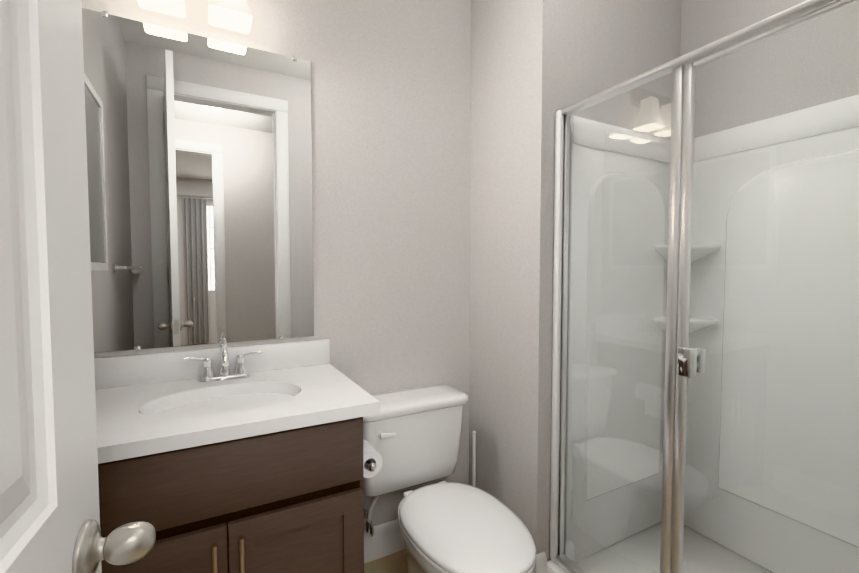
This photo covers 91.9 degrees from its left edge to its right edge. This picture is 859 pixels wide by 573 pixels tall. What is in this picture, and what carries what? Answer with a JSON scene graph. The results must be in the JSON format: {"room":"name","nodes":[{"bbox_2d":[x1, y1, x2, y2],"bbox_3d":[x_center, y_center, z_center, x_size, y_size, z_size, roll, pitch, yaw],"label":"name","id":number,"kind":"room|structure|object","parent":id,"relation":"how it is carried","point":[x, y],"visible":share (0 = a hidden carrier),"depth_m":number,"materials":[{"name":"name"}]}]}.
{"room":"bathroom","nodes":[
{"label":"bathroom","id":0,"kind":"room"},
{"bbox_2d":[0,0,101,572],"bbox_3d":[-0.293,0.034,0.170,0.055,2.418,0.722,-1,3,-24],"label":"door","id":1,"kind":"structure","parent":0,"point":[49,494],"depth_m":0.39,"materials":[{"name":"white paint"}]},
{"bbox_2d":[72,519,155,572],"bbox_3d":[-0.412,0.302,0.473,0.173,0.080,0.094,-1,3,-24],"label":"door knob","id":2,"kind":"object","parent":1,"relation":"in","point":[128,543],"depth_m":0.47,"materials":[{"name":"silver metal"}]},
{"bbox_2d":[81,0,470,528],"bbox_3d":[-0.508,-0.180,1.668,1.544,2.740,0.100,-1,3,-28],"label":"wall","id":3,"kind":"structure","parent":0,"point":[390,104],"depth_m":1.78,"materials":[{"name":"paint"}]},
{"bbox_2d":[138,0,251,33],"bbox_3d":[-0.759,-1.022,1.350,0.322,0.260,0.151,-1,3,-28],"label":"sconce","id":4,"kind":"object","parent":3,"relation":"attached to","point":[234,15],"visible":0.94,"depth_m":1.37,"materials":[{"name":"white glass"}]},
{"bbox_2d":[82,8,313,352],"bbox_3d":[-0.765,-0.330,1.459,0.696,1.074,0.008,-1,3,-28],"label":"mirror","id":5,"kind":"object","parent":3,"relation":"attached to","point":[199,158],"visible":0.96,"depth_m":1.43,"materials":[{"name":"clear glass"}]},
{"bbox_2d":[364,519,405,563],"bbox_3d":[-0.119,1.112,1.870,0.722,0.140,0.015,-1,3,-28],"label":"baseboard","id":6,"kind":"structure","parent":3,"relation":"attached to","point":[386,539],"depth_m":1.82,"materials":[{"name":"white paint"}]},
{"bbox_2d":[364,549,406,572],"bbox_3d":[1.183,1.356,-0.966,5.200,0.100,6.470,-1,3,-28],"label":"floor","id":7,"kind":"structure","parent":0,"point":[396,562],"depth_m":1.77,"materials":[{"name":"tile"}]},
{"bbox_2d":[94,337,379,572],"bbox_3d":[-0.648,0.697,1.247,0.853,1.024,0.566,-1,3,-28],"label":"bathroom vanity","id":8,"kind":"object","parent":7,"relation":"on","point":[224,458],"visible":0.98,"depth_m":1.11,"materials":[{"name":"brown wood"}]},
{"bbox_2d":[94,339,379,488],"bbox_3d":[-0.650,0.358,1.236,0.853,0.254,0.557,-1,3,-28],"label":"countertop","id":9,"kind":"structure","parent":8,"relation":"on","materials":[{"name":"white stone"}]},
{"bbox_2d":[183,337,261,383],"bbox_3d":[-0.687,0.250,1.394,0.240,0.144,0.144,-1,3,-28],"label":"faucet","id":10,"kind":"object","parent":9,"relation":"on","point":[240,375],"depth_m":1.42,"materials":[{"name":"silver metal"}]},
{"bbox_2d":[363,440,382,477],"bbox_3d":[-0.230,0.615,1.399,0.101,0.174,0.199,-1,3,-28],"label":"toilet paper holder","id":11,"kind":"object","parent":8,"relation":"attached to","point":[372,461],"visible":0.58,"depth_m":1.35,"materials":[{"name":"white paper"}]},
{"bbox_2d":[363,384,535,572],"bbox_3d":[0.044,0.832,1.505,0.494,0.732,0.788,-1,3,-28],"label":"toilet","id":12,"kind":"object","parent":7,"relation":"on","point":[412,436],"visible":0.85,"depth_m":1.56,"materials":[{"name":"white ceramic"}]},
{"bbox_2d":[472,431,475,486],"bbox_3d":[0.205,0.922,1.924,0.084,0.516,0.084,-1,3,-28],"label":"toilet brush","id":13,"kind":"object","parent":7,"relation":"on","point":[473,457],"visible":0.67,"depth_m":1.91,"materials":[{"name":"white plastic"}]},
{"bbox_2d":[547,94,858,572],"bbox_3d":[1.114,0.281,1.262,0.818,1.855,1.246,-1,3,-28],"label":"shower surround","id":14,"kind":"object","parent":7,"relation":"on","point":[815,258],"depth_m":1.69,"materials":[{"name":"white plastic"}]},
{"bbox_2d":[469,0,681,560],"bbox_3d":[0.706,-0.197,2.058,0.961,2.740,0.573,-1,3,-28],"label":"wall","id":15,"kind":"structure","parent":0,"point":[536,65],"depth_m":1.72,"materials":[{"name":"paint"}]},
{"bbox_2d":[533,552,545,572],"bbox_3d":[0.319,1.115,1.820,0.031,0.140,0.455,-1,3,-28],"label":"baseboard","id":16,"kind":"structure","parent":15,"relation":"attached to","point":[540,563],"depth_m":1.63,"materials":[{"name":"white paint"}]},
{"bbox_2d":[680,0,858,137],"bbox_3d":[1.548,-0.169,1.410,0.100,2.740,1.370,-1,3,-28],"label":"wall","id":17,"kind":"structure","parent":0,"point":[704,22],"depth_m":1.66,"materials":[{"name":"paint"}]},
{"bbox_3d":[1.622,-0.140,0.740,2.541,2.740,0.120,-1,3,-28],"label":"wall","id":18,"kind":"structure","parent":0,"visible":0},
{"bbox_2d":[550,0,858,572],"bbox_3d":[0.794,0.232,1.086,0.082,1.757,1.245,-1,3,-28],"label":"shower door frame","id":19,"kind":"object","parent":18,"relation":"attached to","point":[682,359],"visible":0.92,"depth_m":1.22,"materials":[{"name":"silver metal"}]},
{"bbox_2d":[561,72,671,572],"bbox_3d":[0.614,0.216,1.428,0.005,1.713,0.403,-1,3,-28],"label":"glass","id":20,"kind":"object","parent":19,"relation":"in","point":[579,482],"depth_m":1.43,"materials":[{"name":"clear glass"}]},
{"bbox_2d":[681,303,823,572],"bbox_3d":[0.814,0.445,1.069,0.005,0.787,0.311,-1,3,-28],"label":"glass","id":21,"kind":"object","parent":19,"relation":"in","point":[703,303],"depth_m":1.10,"materials":[{"name":"clear glass"}]},
{"bbox_2d":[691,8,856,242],"bbox_3d":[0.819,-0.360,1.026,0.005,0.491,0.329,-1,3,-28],"label":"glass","id":22,"kind":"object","parent":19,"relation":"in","point":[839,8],"depth_m":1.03,"materials":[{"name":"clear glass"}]}
]}

